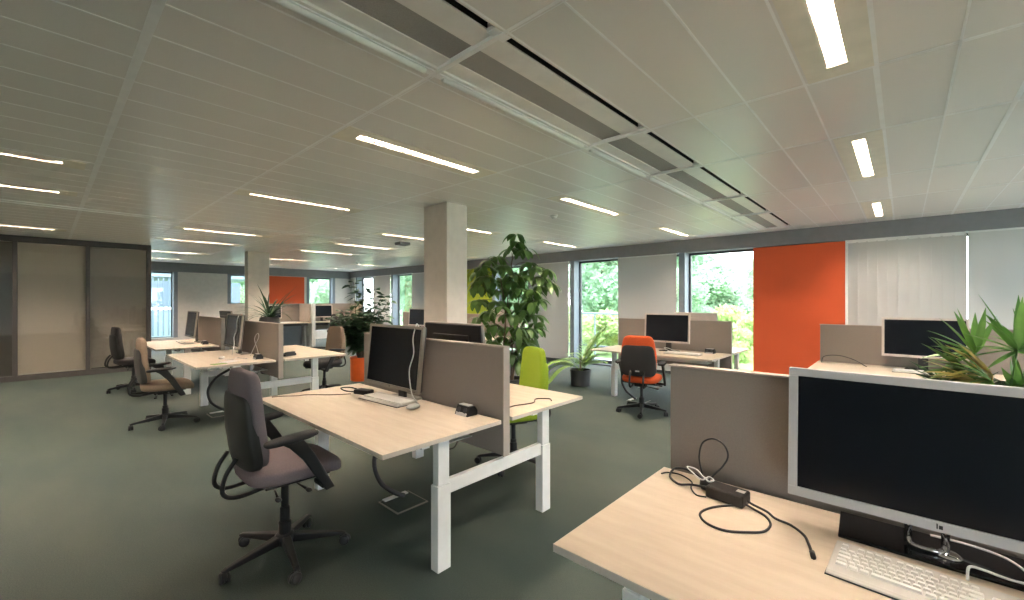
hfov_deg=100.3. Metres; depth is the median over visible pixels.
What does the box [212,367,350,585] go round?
office chair
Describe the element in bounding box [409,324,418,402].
cable
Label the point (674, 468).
power cable
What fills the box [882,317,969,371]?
monitor
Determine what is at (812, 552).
plug
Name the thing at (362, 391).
adapter
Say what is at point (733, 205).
grille
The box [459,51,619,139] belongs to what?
grille
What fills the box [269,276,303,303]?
wall panel
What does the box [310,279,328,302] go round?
broadleaf tree
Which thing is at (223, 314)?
monitor
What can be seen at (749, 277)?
broadleaf tree
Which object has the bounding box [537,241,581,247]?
ceiling light
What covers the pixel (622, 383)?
cable conduit
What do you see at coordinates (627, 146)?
grille
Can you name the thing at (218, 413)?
box
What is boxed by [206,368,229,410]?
cable conduit
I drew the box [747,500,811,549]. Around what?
power cable
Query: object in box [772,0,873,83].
ceiling light
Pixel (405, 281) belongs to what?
broadleaf tree
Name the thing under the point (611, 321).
shrub
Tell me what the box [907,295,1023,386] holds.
palm
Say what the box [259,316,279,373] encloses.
divider
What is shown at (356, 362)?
pot
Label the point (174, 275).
window
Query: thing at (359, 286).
window
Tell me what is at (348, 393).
cable
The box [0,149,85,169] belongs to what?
ceiling light
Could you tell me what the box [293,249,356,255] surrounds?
ceiling light
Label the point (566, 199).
ceiling light
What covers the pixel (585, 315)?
shrub
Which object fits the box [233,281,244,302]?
broadleaf tree
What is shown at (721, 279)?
broadleaf tree
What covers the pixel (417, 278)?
roller blind
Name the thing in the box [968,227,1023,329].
roller blind
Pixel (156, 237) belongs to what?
ceiling light
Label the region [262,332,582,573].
desk
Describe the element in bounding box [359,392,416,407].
keyboard
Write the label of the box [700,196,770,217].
ceiling vent
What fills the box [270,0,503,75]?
ceiling vent
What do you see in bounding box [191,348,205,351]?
cable tray
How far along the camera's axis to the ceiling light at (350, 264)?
14.56 m
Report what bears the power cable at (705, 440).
on the desk at (652, 541)
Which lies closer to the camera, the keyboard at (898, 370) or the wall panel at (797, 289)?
the keyboard at (898, 370)
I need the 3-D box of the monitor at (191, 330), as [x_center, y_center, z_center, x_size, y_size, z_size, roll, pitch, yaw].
[-5.648,0.456,7.632,0.710,0.556,0.206,0,0,42]
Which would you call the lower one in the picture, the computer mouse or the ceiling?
the computer mouse
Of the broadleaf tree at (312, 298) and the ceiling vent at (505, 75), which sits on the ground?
the broadleaf tree at (312, 298)
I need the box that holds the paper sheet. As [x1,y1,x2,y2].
[217,360,240,362]
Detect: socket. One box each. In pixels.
[201,340,208,344]
[252,353,262,358]
[455,403,477,416]
[705,348,715,353]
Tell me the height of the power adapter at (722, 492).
0.045 m
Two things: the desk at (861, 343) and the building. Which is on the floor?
the desk at (861, 343)
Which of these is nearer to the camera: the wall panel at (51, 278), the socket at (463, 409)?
the socket at (463, 409)
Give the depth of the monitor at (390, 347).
3.13 m
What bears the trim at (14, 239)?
attached to the wall
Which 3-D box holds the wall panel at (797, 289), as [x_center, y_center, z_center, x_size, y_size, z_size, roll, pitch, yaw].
[4.909,0.240,7.333,1.310,2.390,0.255,0,0,42]
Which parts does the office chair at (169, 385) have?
backrest, leg, leg, seat, armrest, leg, leg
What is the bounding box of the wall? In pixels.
[151,272,355,340]
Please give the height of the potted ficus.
1.887 m
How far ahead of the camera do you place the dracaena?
8.74 m
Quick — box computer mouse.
[406,403,419,409]
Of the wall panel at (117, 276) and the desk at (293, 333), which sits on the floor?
the desk at (293, 333)
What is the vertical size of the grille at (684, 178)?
0.008 m
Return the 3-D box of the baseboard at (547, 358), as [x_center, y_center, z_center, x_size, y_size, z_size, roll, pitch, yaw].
[1.021,1.455,10.736,17.400,0.060,0.030,0,0,42]
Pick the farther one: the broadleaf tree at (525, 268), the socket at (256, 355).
the broadleaf tree at (525, 268)
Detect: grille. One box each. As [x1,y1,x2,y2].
[341,0,470,57]
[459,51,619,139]
[608,137,676,170]
[667,170,725,198]
[717,199,753,213]
[745,215,776,227]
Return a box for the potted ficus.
[325,280,396,381]
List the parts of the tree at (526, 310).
pot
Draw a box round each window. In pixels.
[151,271,177,337]
[227,274,244,303]
[307,277,334,329]
[356,277,372,312]
[391,274,411,324]
[492,266,520,354]
[570,259,617,366]
[679,249,752,311]
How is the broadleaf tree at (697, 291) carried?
on the ground
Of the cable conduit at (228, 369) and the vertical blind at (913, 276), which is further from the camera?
the vertical blind at (913, 276)
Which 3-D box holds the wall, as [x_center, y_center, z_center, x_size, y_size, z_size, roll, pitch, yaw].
[-11.057,0.085,13.319,0.300,3.000,13.100,0,0,42]
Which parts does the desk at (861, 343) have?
screen trim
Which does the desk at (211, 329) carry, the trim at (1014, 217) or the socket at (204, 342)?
the socket at (204, 342)
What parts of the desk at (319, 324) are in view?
support rail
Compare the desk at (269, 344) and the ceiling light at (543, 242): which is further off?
the ceiling light at (543, 242)
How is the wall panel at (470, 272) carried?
attached to the wall
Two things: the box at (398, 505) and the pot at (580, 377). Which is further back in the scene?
the pot at (580, 377)
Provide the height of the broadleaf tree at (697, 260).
7.309 m
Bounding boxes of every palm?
[547,326,613,386]
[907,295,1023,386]
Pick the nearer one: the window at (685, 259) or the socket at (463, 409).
the socket at (463, 409)
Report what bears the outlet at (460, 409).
attached to the socket at (463, 409)
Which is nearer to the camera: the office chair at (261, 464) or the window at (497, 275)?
the office chair at (261, 464)
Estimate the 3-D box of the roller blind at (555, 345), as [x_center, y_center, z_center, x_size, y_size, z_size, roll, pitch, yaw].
[0.905,0.241,10.849,1.295,2.412,0.040,0,0,42]
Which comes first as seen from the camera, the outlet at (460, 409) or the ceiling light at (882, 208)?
the outlet at (460, 409)
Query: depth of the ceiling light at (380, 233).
8.02 m
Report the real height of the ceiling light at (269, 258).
0.076 m
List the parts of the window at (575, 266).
sill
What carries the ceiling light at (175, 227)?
attached to the ceiling
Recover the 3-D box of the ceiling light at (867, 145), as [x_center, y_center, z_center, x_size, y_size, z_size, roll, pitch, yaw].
[3.035,-1.249,3.682,0.280,0.076,1.550,0,0,42]
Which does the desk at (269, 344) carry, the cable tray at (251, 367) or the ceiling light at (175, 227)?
the cable tray at (251, 367)
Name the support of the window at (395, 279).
in the wall
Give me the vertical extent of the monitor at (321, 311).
0.556 m
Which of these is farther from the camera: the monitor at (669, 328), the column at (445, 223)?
the monitor at (669, 328)
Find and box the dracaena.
[232,286,295,373]
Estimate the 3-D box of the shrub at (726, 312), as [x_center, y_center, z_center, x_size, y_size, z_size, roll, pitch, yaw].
[8.184,0.931,16.187,2.091,1.718,2.153,0,0,-8]
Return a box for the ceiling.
[0,0,1023,271]
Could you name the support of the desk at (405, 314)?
on the floor
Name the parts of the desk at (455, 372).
leg, leg, screen trim, leg, leg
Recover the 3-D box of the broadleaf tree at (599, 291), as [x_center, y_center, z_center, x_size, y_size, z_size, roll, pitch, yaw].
[4.332,-1.433,20.048,4.776,6.644,4.651,0,0,-40]
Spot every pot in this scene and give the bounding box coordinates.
[350,356,363,381]
[570,368,590,386]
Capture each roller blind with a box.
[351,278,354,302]
[373,275,390,324]
[412,272,423,308]
[528,261,568,358]
[618,253,676,370]
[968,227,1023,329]
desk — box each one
[147,316,229,394]
[166,320,345,405]
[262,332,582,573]
[269,304,310,345]
[315,303,361,329]
[403,312,423,326]
[467,313,539,353]
[553,363,1023,599]
[590,318,748,395]
[809,324,1023,382]
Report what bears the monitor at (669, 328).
on the desk at (717, 335)
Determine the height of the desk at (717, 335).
1.200 m
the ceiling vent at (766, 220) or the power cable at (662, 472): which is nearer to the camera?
the power cable at (662, 472)
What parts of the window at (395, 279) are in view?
frame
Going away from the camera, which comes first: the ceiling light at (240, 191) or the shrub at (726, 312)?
the ceiling light at (240, 191)
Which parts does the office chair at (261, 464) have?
backrest, leg, leg, armrest, lever, seat, leg, leg, lever, armrest, leg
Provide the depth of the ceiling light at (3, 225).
7.11 m
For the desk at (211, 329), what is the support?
on the floor
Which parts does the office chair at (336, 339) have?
seat, armrest, backrest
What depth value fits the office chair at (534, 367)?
3.88 m
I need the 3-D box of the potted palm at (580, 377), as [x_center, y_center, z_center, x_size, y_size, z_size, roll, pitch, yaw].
[1.267,0.957,7.598,1.174,1.057,1.287,0,0,42]
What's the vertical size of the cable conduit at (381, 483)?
0.567 m
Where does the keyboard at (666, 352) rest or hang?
on the desk at (717, 335)
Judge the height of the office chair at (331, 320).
1.065 m
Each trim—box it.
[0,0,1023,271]
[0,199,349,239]
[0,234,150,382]
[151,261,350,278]
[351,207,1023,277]
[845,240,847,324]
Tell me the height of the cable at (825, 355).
0.111 m
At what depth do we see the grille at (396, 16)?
1.91 m
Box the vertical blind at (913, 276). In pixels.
[848,231,966,325]
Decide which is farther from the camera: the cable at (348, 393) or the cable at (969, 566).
the cable at (348, 393)
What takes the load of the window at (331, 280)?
in the wall
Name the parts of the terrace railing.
handrail, post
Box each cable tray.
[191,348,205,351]
[241,364,266,373]
[449,434,471,449]
[657,357,710,366]
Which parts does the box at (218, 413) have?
lid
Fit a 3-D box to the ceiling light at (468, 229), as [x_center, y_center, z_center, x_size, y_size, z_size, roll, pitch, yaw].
[-0.799,-1.249,7.195,0.280,0.076,1.550,0,0,42]
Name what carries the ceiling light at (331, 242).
attached to the ceiling
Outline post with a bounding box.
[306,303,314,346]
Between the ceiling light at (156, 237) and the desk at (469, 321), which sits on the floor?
the desk at (469, 321)
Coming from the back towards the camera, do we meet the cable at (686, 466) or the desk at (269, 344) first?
the desk at (269, 344)
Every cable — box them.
[232,313,241,353]
[273,393,350,396]
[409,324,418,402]
[510,398,551,406]
[661,472,705,497]
[669,467,705,487]
[686,466,713,481]
[698,438,728,480]
[699,504,771,533]
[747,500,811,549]
[821,355,866,366]
[930,534,1023,570]
[966,565,1023,583]
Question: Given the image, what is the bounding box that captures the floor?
[0,338,670,599]
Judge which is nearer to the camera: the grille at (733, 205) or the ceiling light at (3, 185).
the ceiling light at (3, 185)
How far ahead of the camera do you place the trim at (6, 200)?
6.17 m
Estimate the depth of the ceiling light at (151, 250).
10.67 m
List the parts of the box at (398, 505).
lid handle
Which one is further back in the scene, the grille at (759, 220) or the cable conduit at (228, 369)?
the grille at (759, 220)
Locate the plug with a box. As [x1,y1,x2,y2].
[809,550,815,559]
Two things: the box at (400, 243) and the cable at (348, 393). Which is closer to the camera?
the cable at (348, 393)
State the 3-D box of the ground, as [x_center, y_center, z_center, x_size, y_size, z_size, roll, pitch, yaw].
[-0.617,1.935,14.129,100.000,0.100,100.000,0,0,42]
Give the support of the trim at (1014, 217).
attached to the wall
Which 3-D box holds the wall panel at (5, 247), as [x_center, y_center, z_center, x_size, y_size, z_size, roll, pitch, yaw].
[-9.569,0.145,7.561,0.022,2.480,0.940,0,0,42]
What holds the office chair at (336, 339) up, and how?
on the floor
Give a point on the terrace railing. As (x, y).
(594, 313)
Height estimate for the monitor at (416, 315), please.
0.556 m
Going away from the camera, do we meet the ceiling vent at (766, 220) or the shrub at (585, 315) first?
the ceiling vent at (766, 220)
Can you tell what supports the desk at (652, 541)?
on the floor
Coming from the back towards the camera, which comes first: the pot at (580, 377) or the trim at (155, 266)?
the trim at (155, 266)
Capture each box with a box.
[207,411,223,417]
[378,491,427,514]
[395,241,409,245]
[627,398,650,402]
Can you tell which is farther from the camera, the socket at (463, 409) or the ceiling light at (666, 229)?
the ceiling light at (666, 229)
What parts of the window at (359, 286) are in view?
frame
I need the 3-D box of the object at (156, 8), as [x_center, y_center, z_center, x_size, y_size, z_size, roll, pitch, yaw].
[-3.085,-1.216,5.811,21.600,0.006,12.800,0,0,42]
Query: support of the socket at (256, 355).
on the desk at (269, 344)
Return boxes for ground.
[364,313,752,370]
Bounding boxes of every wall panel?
[0,241,11,376]
[18,242,85,374]
[90,247,145,368]
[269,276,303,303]
[467,268,491,313]
[753,241,844,374]
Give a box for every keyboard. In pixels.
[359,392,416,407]
[664,351,701,355]
[824,540,1023,599]
[892,368,945,376]
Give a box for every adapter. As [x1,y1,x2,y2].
[340,387,373,394]
[699,478,749,508]
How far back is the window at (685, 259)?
8.57 m
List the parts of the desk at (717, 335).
leg, screen trim, leg, leg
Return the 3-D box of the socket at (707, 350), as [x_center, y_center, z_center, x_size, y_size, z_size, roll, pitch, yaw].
[2.781,0.702,5.995,0.124,0.066,0.093,0,0,42]
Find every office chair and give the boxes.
[104,327,155,393]
[127,337,199,430]
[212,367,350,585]
[301,326,345,391]
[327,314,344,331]
[474,346,550,476]
[615,335,667,418]
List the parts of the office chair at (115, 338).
leg, backrest, seat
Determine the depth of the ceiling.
2.86 m
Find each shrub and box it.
[569,305,588,341]
[582,308,617,348]
[711,304,749,328]
[733,322,752,363]
[737,310,752,350]
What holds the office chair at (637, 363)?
on the floor
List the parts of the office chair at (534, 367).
leg, seat, leg, backrest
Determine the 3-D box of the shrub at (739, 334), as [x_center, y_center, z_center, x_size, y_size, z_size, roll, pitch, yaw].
[5.884,1.164,11.716,1.566,1.250,1.520,0,0,-40]
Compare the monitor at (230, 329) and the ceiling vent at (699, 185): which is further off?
the monitor at (230, 329)
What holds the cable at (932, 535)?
on the desk at (652, 541)
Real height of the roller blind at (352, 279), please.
2.412 m
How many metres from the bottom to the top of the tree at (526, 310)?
2.472 m
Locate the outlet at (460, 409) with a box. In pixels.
[457,406,466,413]
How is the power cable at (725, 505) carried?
on the desk at (652, 541)
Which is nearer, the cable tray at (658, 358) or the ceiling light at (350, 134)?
the ceiling light at (350, 134)
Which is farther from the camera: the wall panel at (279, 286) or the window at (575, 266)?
the wall panel at (279, 286)
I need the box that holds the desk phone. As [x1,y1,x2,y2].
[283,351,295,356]
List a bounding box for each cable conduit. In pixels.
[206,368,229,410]
[372,456,404,497]
[621,378,635,398]
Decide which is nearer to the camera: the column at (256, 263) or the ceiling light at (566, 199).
the ceiling light at (566, 199)
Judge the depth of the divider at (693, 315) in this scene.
6.57 m
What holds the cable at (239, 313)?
hanging from the monitor at (230, 329)
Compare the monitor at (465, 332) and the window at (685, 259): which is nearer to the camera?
the monitor at (465, 332)
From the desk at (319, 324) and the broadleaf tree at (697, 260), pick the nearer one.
the desk at (319, 324)
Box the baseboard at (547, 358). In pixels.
[546,357,670,373]
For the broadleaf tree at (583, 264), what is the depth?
24.79 m
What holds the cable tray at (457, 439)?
on the desk at (455, 372)
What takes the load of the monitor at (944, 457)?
on the desk at (652, 541)
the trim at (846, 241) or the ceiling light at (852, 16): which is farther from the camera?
the trim at (846, 241)
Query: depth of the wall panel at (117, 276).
8.93 m
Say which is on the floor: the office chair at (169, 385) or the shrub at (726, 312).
the office chair at (169, 385)
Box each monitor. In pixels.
[185,311,201,342]
[219,310,232,326]
[223,313,249,354]
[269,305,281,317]
[315,305,331,320]
[365,323,426,399]
[408,308,423,326]
[425,321,484,343]
[644,313,689,350]
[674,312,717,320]
[788,367,1023,591]
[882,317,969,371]
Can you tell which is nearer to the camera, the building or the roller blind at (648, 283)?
the roller blind at (648, 283)
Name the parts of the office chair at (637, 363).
leg, backrest, seat, leg, armrest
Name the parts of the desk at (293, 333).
modesty panel, support rail, leg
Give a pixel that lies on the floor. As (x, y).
(92, 507)
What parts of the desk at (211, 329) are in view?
leg, leg, screen trim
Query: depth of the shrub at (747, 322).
13.06 m
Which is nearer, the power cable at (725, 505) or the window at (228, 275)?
the power cable at (725, 505)
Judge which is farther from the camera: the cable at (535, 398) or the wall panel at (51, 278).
the wall panel at (51, 278)
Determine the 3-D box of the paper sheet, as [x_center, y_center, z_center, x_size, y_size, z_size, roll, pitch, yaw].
[-3.425,0.733,5.173,0.140,0.003,0.200,0,0,14]
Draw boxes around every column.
[245,251,268,320]
[424,202,466,326]
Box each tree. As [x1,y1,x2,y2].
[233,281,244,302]
[309,279,319,303]
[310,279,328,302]
[390,275,411,321]
[467,234,561,384]
[505,267,527,327]
[569,261,617,329]
[582,263,600,314]
[677,254,725,307]
[677,268,712,312]
[693,259,752,315]
[741,259,752,306]
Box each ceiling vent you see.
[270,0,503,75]
[431,34,647,148]
[585,130,700,177]
[646,166,745,203]
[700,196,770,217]
[730,213,791,230]
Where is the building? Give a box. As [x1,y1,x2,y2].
[151,273,244,336]
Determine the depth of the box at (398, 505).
3.13 m
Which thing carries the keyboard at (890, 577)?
on the desk at (652, 541)
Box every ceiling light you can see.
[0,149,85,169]
[0,182,77,196]
[0,224,66,231]
[151,250,209,254]
[154,237,240,245]
[173,226,272,237]
[232,189,364,212]
[269,258,313,261]
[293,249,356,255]
[326,242,394,249]
[331,126,496,177]
[350,264,390,266]
[375,232,423,240]
[423,223,501,234]
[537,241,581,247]
[546,194,629,216]
[651,226,695,236]
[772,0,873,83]
[833,129,887,181]
[861,199,892,218]
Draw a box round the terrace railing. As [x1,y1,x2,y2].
[569,312,617,354]
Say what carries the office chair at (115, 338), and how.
on the floor
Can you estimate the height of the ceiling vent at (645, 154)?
0.079 m
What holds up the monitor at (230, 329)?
on the desk at (269, 344)
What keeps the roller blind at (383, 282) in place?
attached to the wall
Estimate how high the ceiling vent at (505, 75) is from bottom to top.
0.079 m
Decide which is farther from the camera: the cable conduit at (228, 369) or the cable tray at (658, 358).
the cable tray at (658, 358)

